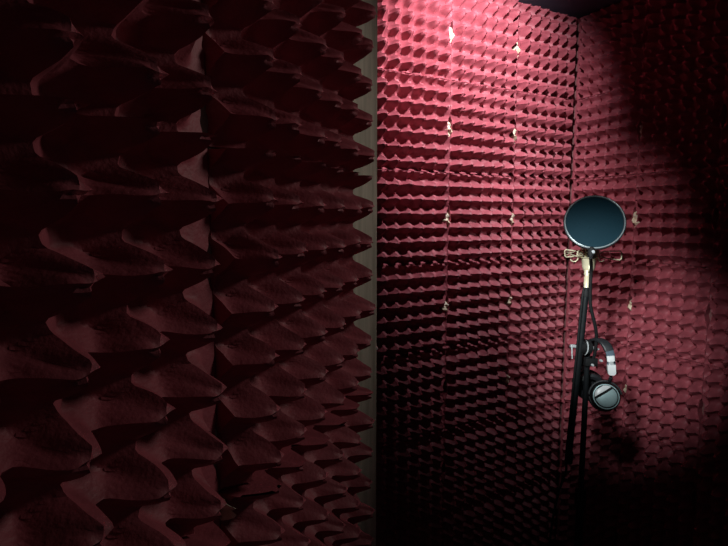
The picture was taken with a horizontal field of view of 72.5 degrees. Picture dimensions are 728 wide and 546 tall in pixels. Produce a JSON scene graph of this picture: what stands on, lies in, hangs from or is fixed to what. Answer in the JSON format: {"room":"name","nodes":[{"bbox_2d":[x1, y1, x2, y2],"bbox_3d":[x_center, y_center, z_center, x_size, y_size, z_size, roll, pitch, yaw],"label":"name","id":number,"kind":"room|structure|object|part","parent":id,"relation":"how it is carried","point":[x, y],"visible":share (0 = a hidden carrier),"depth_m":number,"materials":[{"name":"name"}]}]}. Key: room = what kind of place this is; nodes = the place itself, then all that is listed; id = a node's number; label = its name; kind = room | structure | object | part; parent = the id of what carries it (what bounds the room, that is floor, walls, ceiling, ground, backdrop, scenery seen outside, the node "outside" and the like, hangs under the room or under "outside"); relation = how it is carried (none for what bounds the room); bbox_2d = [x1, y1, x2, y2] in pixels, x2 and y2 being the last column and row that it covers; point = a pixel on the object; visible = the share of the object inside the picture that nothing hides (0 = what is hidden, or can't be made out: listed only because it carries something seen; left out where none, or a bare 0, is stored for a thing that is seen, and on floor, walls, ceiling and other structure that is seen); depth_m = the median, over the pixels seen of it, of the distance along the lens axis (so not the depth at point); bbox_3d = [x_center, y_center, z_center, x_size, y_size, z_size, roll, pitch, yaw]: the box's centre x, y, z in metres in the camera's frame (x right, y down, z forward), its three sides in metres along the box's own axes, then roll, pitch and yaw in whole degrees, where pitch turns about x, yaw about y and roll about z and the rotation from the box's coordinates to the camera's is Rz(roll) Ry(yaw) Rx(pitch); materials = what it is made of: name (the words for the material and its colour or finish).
{"room":"studio","nodes":[
{"label":"studio","id":0,"kind":"room"},
{"bbox_2d":[200,0,377,545],"bbox_3d":[-0.126,0.271,0.499,0.018,2.153,0.838,2,7,19],"label":"wall","id":1,"kind":"structure","parent":0,"point":[367,102],"depth_m":0.82,"materials":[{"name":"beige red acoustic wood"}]},
{"bbox_2d":[0,0,216,131],"bbox_3d":[-0.169,-0.233,0.214,0.054,0.298,0.361,2,7,19],"label":"acoustic panel","id":2,"kind":"object","parent":1,"relation":"attached to","point":[144,59],"visible":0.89,"depth_m":0.29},
{"bbox_2d":[0,94,227,545],"bbox_3d":[-0.169,0.065,0.246,0.054,0.298,0.361,2,7,19],"label":"acoustic panel","id":3,"kind":"object","parent":1,"relation":"attached to","point":[110,391],"visible":1,"depth_m":0.29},
{"bbox_2d":[181,518,230,545],"bbox_3d":[-0.169,0.363,0.279,0.054,0.298,0.361,2,7,19],"label":"acoustic panel","id":4,"kind":"object","parent":1,"relation":"attached to","point":[210,533],"visible":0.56,"depth_m":0.38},
{"bbox_2d":[220,498,235,519],"bbox_3d":[-0.123,0.209,0.440,0.023,0.022,0.009,2,7,19],"label":"putty dab","id":5,"kind":"object","parent":1,"relation":"attached to","point":[227,513],"visible":0.5,"depth_m":0.44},
{"bbox_2d":[201,0,376,171],"bbox_3d":[-0.053,-0.269,0.539,0.054,0.298,0.329,2,7,19],"label":"acoustic panel","id":6,"kind":"object","parent":1,"relation":"attached to","point":[283,74],"visible":0.91,"depth_m":0.49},
{"bbox_2d":[207,148,375,490],"bbox_3d":[-0.053,0.030,0.572,0.054,0.298,0.329,2,7,19],"label":"acoustic panel","id":7,"kind":"object","parent":1,"relation":"attached to","point":[284,240],"visible":1,"depth_m":0.48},
{"bbox_2d":[218,384,374,545],"bbox_3d":[-0.053,0.328,0.604,0.054,0.298,0.329,2,7,19],"label":"acoustic panel","id":8,"kind":"object","parent":1,"relation":"attached to","point":[309,499],"visible":0.95,"depth_m":0.56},
{"bbox_2d":[431,172,553,545],"bbox_3d":[0.121,0.144,1.667,1.620,2.153,0.020,-3,7,-28],"label":"wall","id":9,"kind":"structure","parent":0,"point":[552,541],"depth_m":2.12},
{"bbox_2d":[376,431,444,532],"bbox_3d":[0.157,0.717,1.705,0.293,0.299,0.056,-3,7,-28],"label":"acoustic panel","id":10,"kind":"object","parent":9,"relation":"attached to","point":[409,482],"visible":0.92,"depth_m":1.70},
{"bbox_2d":[376,348,445,447],"bbox_3d":[0.157,0.418,1.673,0.293,0.299,0.056,-3,7,-28],"label":"acoustic panel","id":11,"kind":"object","parent":9,"relation":"attached to","point":[410,401],"visible":0.91,"depth_m":1.67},
{"bbox_2d":[377,262,447,358],"bbox_3d":[0.157,0.120,1.640,0.293,0.299,0.057,-3,7,-28],"label":"acoustic panel","id":12,"kind":"object","parent":9,"relation":"attached to","point":[411,298],"visible":0.88,"depth_m":1.64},
{"bbox_2d":[377,169,449,265],"bbox_3d":[0.157,-0.178,1.608,0.293,0.299,0.056,-3,7,-28],"label":"acoustic panel","id":13,"kind":"object","parent":9,"relation":"attached to","point":[412,206],"visible":0.91,"depth_m":1.61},
{"bbox_2d":[377,68,450,172],"bbox_3d":[0.157,-0.476,1.575,0.293,0.299,0.056,-3,7,-28],"label":"acoustic panel","id":14,"kind":"object","parent":9,"relation":"attached to","point":[413,110],"visible":0.89,"depth_m":1.57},
{"bbox_2d":[377,0,452,79],"bbox_3d":[0.157,-0.775,1.543,0.293,0.299,0.057,-3,7,-28],"label":"acoustic panel","id":15,"kind":"object","parent":9,"relation":"attached to","point":[413,36],"visible":0.86,"depth_m":1.55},
{"bbox_2d":[441,301,448,312],"bbox_3d":[0.278,0.119,1.720,0.028,0.044,0.031,0,6,0],"label":"putty dab","id":16,"kind":"object","parent":9,"relation":"attached to","point":[446,305],"visible":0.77,"depth_m":1.71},
{"bbox_2d":[442,213,449,227],"bbox_3d":[0.279,-0.179,1.688,0.027,0.054,0.031,0,6,0],"label":"putty dab","id":17,"kind":"object","parent":9,"relation":"attached to","point":[446,220],"visible":0.66,"depth_m":1.68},
{"bbox_2d":[445,122,451,135],"bbox_3d":[0.281,-0.477,1.657,0.028,0.054,0.032,0,6,0],"label":"putty dab","id":18,"kind":"object","parent":9,"relation":"attached to","point":[449,125],"visible":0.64,"depth_m":1.65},
{"bbox_2d":[449,27,454,42],"bbox_3d":[0.282,-0.776,1.625,0.029,0.054,0.030,0,6,0],"label":"putty dab","id":19,"kind":"object","parent":9,"relation":"attached to","point":[452,35],"visible":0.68,"depth_m":1.62,"materials":[{"name":"white"}]},
{"bbox_2d":[441,491,504,545],"bbox_3d":[0.415,1.000,1.876,0.293,0.299,0.056,-3,7,-28],"label":"acoustic panel","id":20,"kind":"object","parent":9,"relation":"attached to","point":[477,522],"visible":0.98,"depth_m":1.87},
{"bbox_2d":[441,416,506,509],"bbox_3d":[0.416,0.701,1.843,0.293,0.299,0.057,-3,7,-28],"label":"acoustic panel","id":21,"kind":"object","parent":9,"relation":"attached to","point":[473,464],"visible":0.99,"depth_m":1.83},
{"bbox_2d":[443,339,508,430],"bbox_3d":[0.416,0.403,1.811,0.293,0.299,0.056,-3,7,-28],"label":"acoustic panel","id":22,"kind":"object","parent":9,"relation":"attached to","point":[474,391],"visible":0.98,"depth_m":1.80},
{"bbox_2d":[445,259,512,347],"bbox_3d":[0.415,0.105,1.778,0.293,0.299,0.056,-3,7,-28],"label":"acoustic panel","id":23,"kind":"object","parent":9,"relation":"attached to","point":[477,292],"visible":0.98,"depth_m":1.77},
{"bbox_2d":[447,173,514,261],"bbox_3d":[0.416,-0.193,1.746,0.293,0.299,0.057,-3,7,-28],"label":"acoustic panel","id":24,"kind":"object","parent":9,"relation":"attached to","point":[479,206],"visible":0.98,"depth_m":1.74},
{"bbox_2d":[448,80,517,176],"bbox_3d":[0.416,-0.491,1.713,0.293,0.299,0.056,-3,7,-28],"label":"acoustic panel","id":25,"kind":"object","parent":9,"relation":"attached to","point":[482,118],"visible":0.96,"depth_m":1.71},
{"bbox_2d":[450,0,520,89],"bbox_3d":[0.415,-0.790,1.681,0.293,0.299,0.056,-3,7,-28],"label":"acoustic panel","id":26,"kind":"object","parent":9,"relation":"attached to","point":[485,32],"visible":0.98,"depth_m":1.68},
{"bbox_2d":[502,374,509,383],"bbox_3d":[0.540,0.402,1.893,0.034,0.048,0.030,-3,7,-29],"label":"putty dab","id":27,"kind":"object","parent":9,"relation":"attached to","point":[507,377],"visible":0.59,"depth_m":1.88,"materials":[{"name":"beige"}]},
{"bbox_2d":[504,297,511,305],"bbox_3d":[0.538,0.104,1.859,0.035,0.048,0.033,0,6,0],"label":"putty dab","id":28,"kind":"object","parent":9,"relation":"attached to","point":[508,302],"visible":0.46,"depth_m":1.85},
{"bbox_2d":[506,212,514,225],"bbox_3d":[0.537,-0.194,1.826,0.034,0.060,0.031,-5,8,-37],"label":"putty dab","id":29,"kind":"object","parent":9,"relation":"attached to","point":[511,221],"visible":0.44,"depth_m":1.82,"materials":[{"name":"beige"}]},
{"bbox_2d":[509,129,516,143],"bbox_3d":[0.535,-0.492,1.793,0.035,0.060,0.033,0,6,0],"label":"putty dab","id":30,"kind":"object","parent":9,"relation":"attached to","point":[513,135],"visible":0.44,"depth_m":1.78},
{"bbox_2d":[512,42,520,52],"bbox_3d":[0.539,-0.790,1.762,0.035,0.060,0.033,0,6,0],"label":"putty dab","id":31,"kind":"object","parent":9,"relation":"attached to","point":[516,47],"visible":0.48,"depth_m":1.75,"materials":[{"name":"white"}]},
{"bbox_2d":[501,471,557,545],"bbox_3d":[0.687,0.984,2.021,0.322,0.299,0.056,-3,7,-28],"label":"acoustic panel","id":32,"kind":"object","parent":9,"relation":"attached to","point":[528,509],"visible":0.93,"depth_m":2.01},
{"bbox_2d":[503,402,560,488],"bbox_3d":[0.687,0.686,1.988,0.322,0.299,0.056,-3,7,-28],"label":"acoustic panel","id":33,"kind":"object","parent":9,"relation":"attached to","point":[531,447],"visible":0.98,"depth_m":1.97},
{"bbox_2d":[506,330,564,414],"bbox_3d":[0.687,0.387,1.956,0.322,0.299,0.056,-3,7,-28],"label":"acoustic panel","id":34,"kind":"object","parent":9,"relation":"attached to","point":[534,369],"visible":0.97,"depth_m":1.94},
{"bbox_2d":[508,256,566,337],"bbox_3d":[0.687,0.089,1.923,0.322,0.299,0.056,-3,7,-28],"label":"acoustic panel","id":35,"kind":"object","parent":9,"relation":"attached to","point":[537,291],"visible":0.97,"depth_m":1.91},
{"bbox_2d":[511,177,570,258],"bbox_3d":[0.687,-0.209,1.891,0.322,0.299,0.056,-3,7,-28],"label":"acoustic panel","id":36,"kind":"object","parent":9,"relation":"attached to","point":[540,205],"visible":0.9,"depth_m":1.88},
{"bbox_2d":[513,91,574,179],"bbox_3d":[0.687,-0.507,1.858,0.322,0.299,0.056,-3,7,-28],"label":"acoustic panel","id":37,"kind":"object","parent":9,"relation":"attached to","point":[543,124],"visible":0.99,"depth_m":1.84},
{"bbox_2d":[516,3,578,100],"bbox_3d":[0.687,-0.805,1.826,0.322,0.299,0.056,-3,7,-28],"label":"acoustic panel","id":38,"kind":"object","parent":9,"relation":"attached to","point":[546,60],"visible":0.97,"depth_m":1.81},
{"bbox_2d":[518,0,621,18],"bbox_3d":[0.260,-0.841,0.629,2.320,0.030,2.634,0,6,0],"label":"ceiling","id":39,"kind":"structure","parent":0,"point":[578,9],"depth_m":1.76,"materials":[{"name":"paint"}]},
{"bbox_2d":[554,23,726,545],"bbox_3d":[1.121,0.164,1.484,0.020,2.153,1.250,-3,7,-27],"label":"wall","id":40,"kind":"structure","parent":0,"point":[556,542],"depth_m":2.01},
{"bbox_2d":[554,471,617,545],"bbox_3d":[0.870,0.989,1.973,0.056,0.299,0.282,-3,7,-27],"label":"acoustic panel","id":41,"kind":"object","parent":40,"relation":"attached to","point":[600,513],"visible":0.84,"depth_m":1.94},
{"bbox_2d":[558,402,621,503],"bbox_3d":[0.870,0.691,1.940,0.057,0.299,0.282,-3,7,-28],"label":"acoustic panel","id":42,"kind":"object","parent":40,"relation":"attached to","point":[603,461],"visible":0.83,"depth_m":1.90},
{"bbox_2d":[561,330,626,425],"bbox_3d":[0.870,0.393,1.908,0.056,0.299,0.282,-3,7,-27],"label":"acoustic panel","id":43,"kind":"object","parent":40,"relation":"attached to","point":[615,415],"visible":0.51,"depth_m":1.86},
{"bbox_2d":[564,257,631,344],"bbox_3d":[0.870,0.094,1.875,0.057,0.299,0.282,-3,7,-28],"label":"acoustic panel","id":44,"kind":"object","parent":40,"relation":"attached to","point":[611,281],"visible":0.81,"depth_m":1.84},
{"bbox_2d":[567,174,636,260],"bbox_3d":[0.870,-0.204,1.843,0.056,0.299,0.282,-3,7,-27],"label":"acoustic panel","id":45,"kind":"object","parent":40,"relation":"attached to","point":[621,189],"visible":0.48,"depth_m":1.78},
{"bbox_2d":[572,84,642,179],"bbox_3d":[0.870,-0.502,1.810,0.057,0.299,0.282,-3,7,-28],"label":"acoustic panel","id":46,"kind":"object","parent":40,"relation":"attached to","point":[607,134],"visible":0.98,"depth_m":1.79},
{"bbox_2d":[575,0,647,99],"bbox_3d":[0.870,-0.800,1.778,0.056,0.299,0.282,-3,7,-27],"label":"acoustic panel","id":47,"kind":"object","parent":40,"relation":"attached to","point":[612,39],"visible":1,"depth_m":1.76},
{"bbox_2d":[632,211,639,225],"bbox_3d":[0.946,-0.183,1.726,0.031,0.065,0.028,0,6,0],"label":"putty dab","id":48,"kind":"object","parent":40,"relation":"attached to","point":[635,216],"visible":0.64,"depth_m":1.72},
{"bbox_2d":[618,426,697,543],"bbox_3d":[0.995,0.717,1.702,0.056,0.299,0.258,-3,7,-28],"label":"acoustic panel","id":49,"kind":"object","parent":40,"relation":"attached to","point":[657,479],"visible":1,"depth_m":1.69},
{"bbox_2d":[622,345,704,455],"bbox_3d":[0.995,0.419,1.670,0.057,0.299,0.258,-3,7,-28],"label":"acoustic panel","id":50,"kind":"object","parent":40,"relation":"attached to","point":[663,402],"visible":0.98,"depth_m":1.66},
{"bbox_2d":[627,261,711,362],"bbox_3d":[0.995,0.120,1.637,0.056,0.299,0.258,-3,7,-28],"label":"acoustic panel","id":51,"kind":"object","parent":40,"relation":"attached to","point":[669,314],"visible":0.99,"depth_m":1.62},
{"bbox_2d":[632,167,719,266],"bbox_3d":[0.995,-0.178,1.605,0.056,0.299,0.258,-3,7,-28],"label":"acoustic panel","id":52,"kind":"object","parent":40,"relation":"attached to","point":[677,211],"visible":1,"depth_m":1.59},
{"bbox_2d":[637,63,727,173],"bbox_3d":[0.995,-0.476,1.572,0.057,0.299,0.258,-3,7,-28],"label":"acoustic panel","id":53,"kind":"object","parent":40,"relation":"attached to","point":[682,115],"visible":1,"depth_m":1.56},
{"bbox_2d":[643,0,727,83],"bbox_3d":[0.995,-0.774,1.540,0.056,0.299,0.258,-3,7,-28],"label":"acoustic panel","id":54,"kind":"object","parent":40,"relation":"attached to","point":[684,36],"visible":0.98,"depth_m":1.55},
{"bbox_2d":[698,364,727,467],"bbox_3d":[1.115,0.443,1.442,0.056,0.299,0.258,-3,7,-28],"label":"acoustic panel","id":55,"kind":"object","parent":40,"relation":"attached to","point":[713,435],"visible":1,"depth_m":1.52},
{"bbox_2d":[704,268,727,368],"bbox_3d":[1.115,0.145,1.410,0.056,0.299,0.258,-3,7,-28],"label":"acoustic panel","id":56,"kind":"object","parent":40,"relation":"attached to","point":[716,354],"visible":1,"depth_m":1.50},
{"bbox_3d":[0.260,1.329,0.866,2.320,0.030,2.634,0,6,0],"label":"floor","id":57,"kind":"structure","parent":0,"visible":0},
{"bbox_2d":[564,288,598,545],"bbox_3d":[0.592,0.645,1.366,0.460,1.219,0.439,0,6,0],"label":"microphone stand","id":58,"kind":"object","parent":57,"relation":"on","point":[585,348],"visible":0.98,"depth_m":1.37,"materials":[{"name":"black paint"}]},
{"bbox_2d":[548,284,584,545],"bbox_3d":[0.588,0.637,1.427,0.055,1.228,0.202,6,9,43],"label":"microphone cable","id":59,"kind":"object","parent":58,"relation":"hanging from","point":[582,294],"visible":1,"depth_m":1.36,"materials":[{"name":"black rubber"}]},
{"bbox_3d":[0.570,0.212,1.345,0.021,0.037,0.019,0,6,0],"label":"wing handle","id":60,"kind":"part","parent":58,"relation":"part of","materials":[{"name":"silver metal"}]},
{"bbox_3d":[0.581,0.282,1.351,0.042,0.482,0.015,0,6,0],"label":"boom arm","id":61,"kind":"part","parent":58,"relation":"part of","materials":[{"name":"black paint"}]},
{"bbox_2d":[564,249,621,287],"bbox_3d":[0.615,-0.013,1.363,0.137,0.105,0.092,-1,6,-11],"label":"mount","id":62,"kind":"object","parent":58,"relation":"attached to","point":[586,272],"visible":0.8,"depth_m":1.33,"materials":[{"name":"beige metal"}]},
{"bbox_3d":[0.598,0.018,1.331,0.016,0.051,0.034,3,7,25],"label":"stem","id":63,"kind":"part","parent":62,"relation":"part of","materials":[{"name":"beige metal"}]},
{"bbox_2d":[580,248,598,270],"bbox_3d":[0.612,-0.083,1.344,0.049,0.159,0.049,3,7,27],"label":"microphone","id":64,"kind":"object","parent":62,"relation":"attached to","point":[585,261],"visible":0.21,"depth_m":1.34,"materials":[{"name":"beige metal"}]},
{"bbox_2d":[563,195,626,366],"bbox_3d":[0.583,0.029,1.295,0.142,0.460,0.121,0,6,0],"label":"filter","id":65,"kind":"object","parent":58,"relation":"attached to","point":[592,223],"visible":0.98,"depth_m":1.26,"materials":[{"name":"blue"}]},
{"bbox_2d":[588,247,594,257],"bbox_3d":[0.568,-0.052,1.239,0.016,0.029,0.021,4,7,31],"label":"socket","id":66,"kind":"object","parent":65,"relation":"attached to","point":[591,250],"depth_m":1.23,"materials":[{"name":"black metal"}]},
{"bbox_2d":[572,338,621,411],"bbox_3d":[0.643,0.272,1.364,0.094,0.199,0.147,0,6,0],"label":"headphones","id":67,"kind":"object","parent":58,"relation":"hanging from","point":[603,395],"visible":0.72,"depth_m":1.31,"materials":[{"name":"plastic"}]},
{"bbox_2d":[578,372,602,400],"bbox_3d":[0.636,0.319,1.410,0.080,0.081,0.058,0,6,0],"label":"ear cup","id":68,"kind":"object","parent":67,"relation":"on","point":[594,376],"depth_m":1.39,"materials":[{"name":"black metal"}]},
{"bbox_2d":[587,382,620,411],"bbox_3d":[0.649,0.334,1.336,0.081,0.082,0.069,0,6,0],"label":"ear cup","id":69,"kind":"object","parent":67,"relation":"on","point":[603,396],"depth_m":1.32,"materials":[{"name":"white metal"}]},
{"bbox_3d":[0.645,0.253,1.295,0.021,0.029,0.011,1,6,8],"label":"slider plate","id":70,"kind":"part","parent":67,"relation":"part of","materials":[{"name":"white metal"}]}
]}

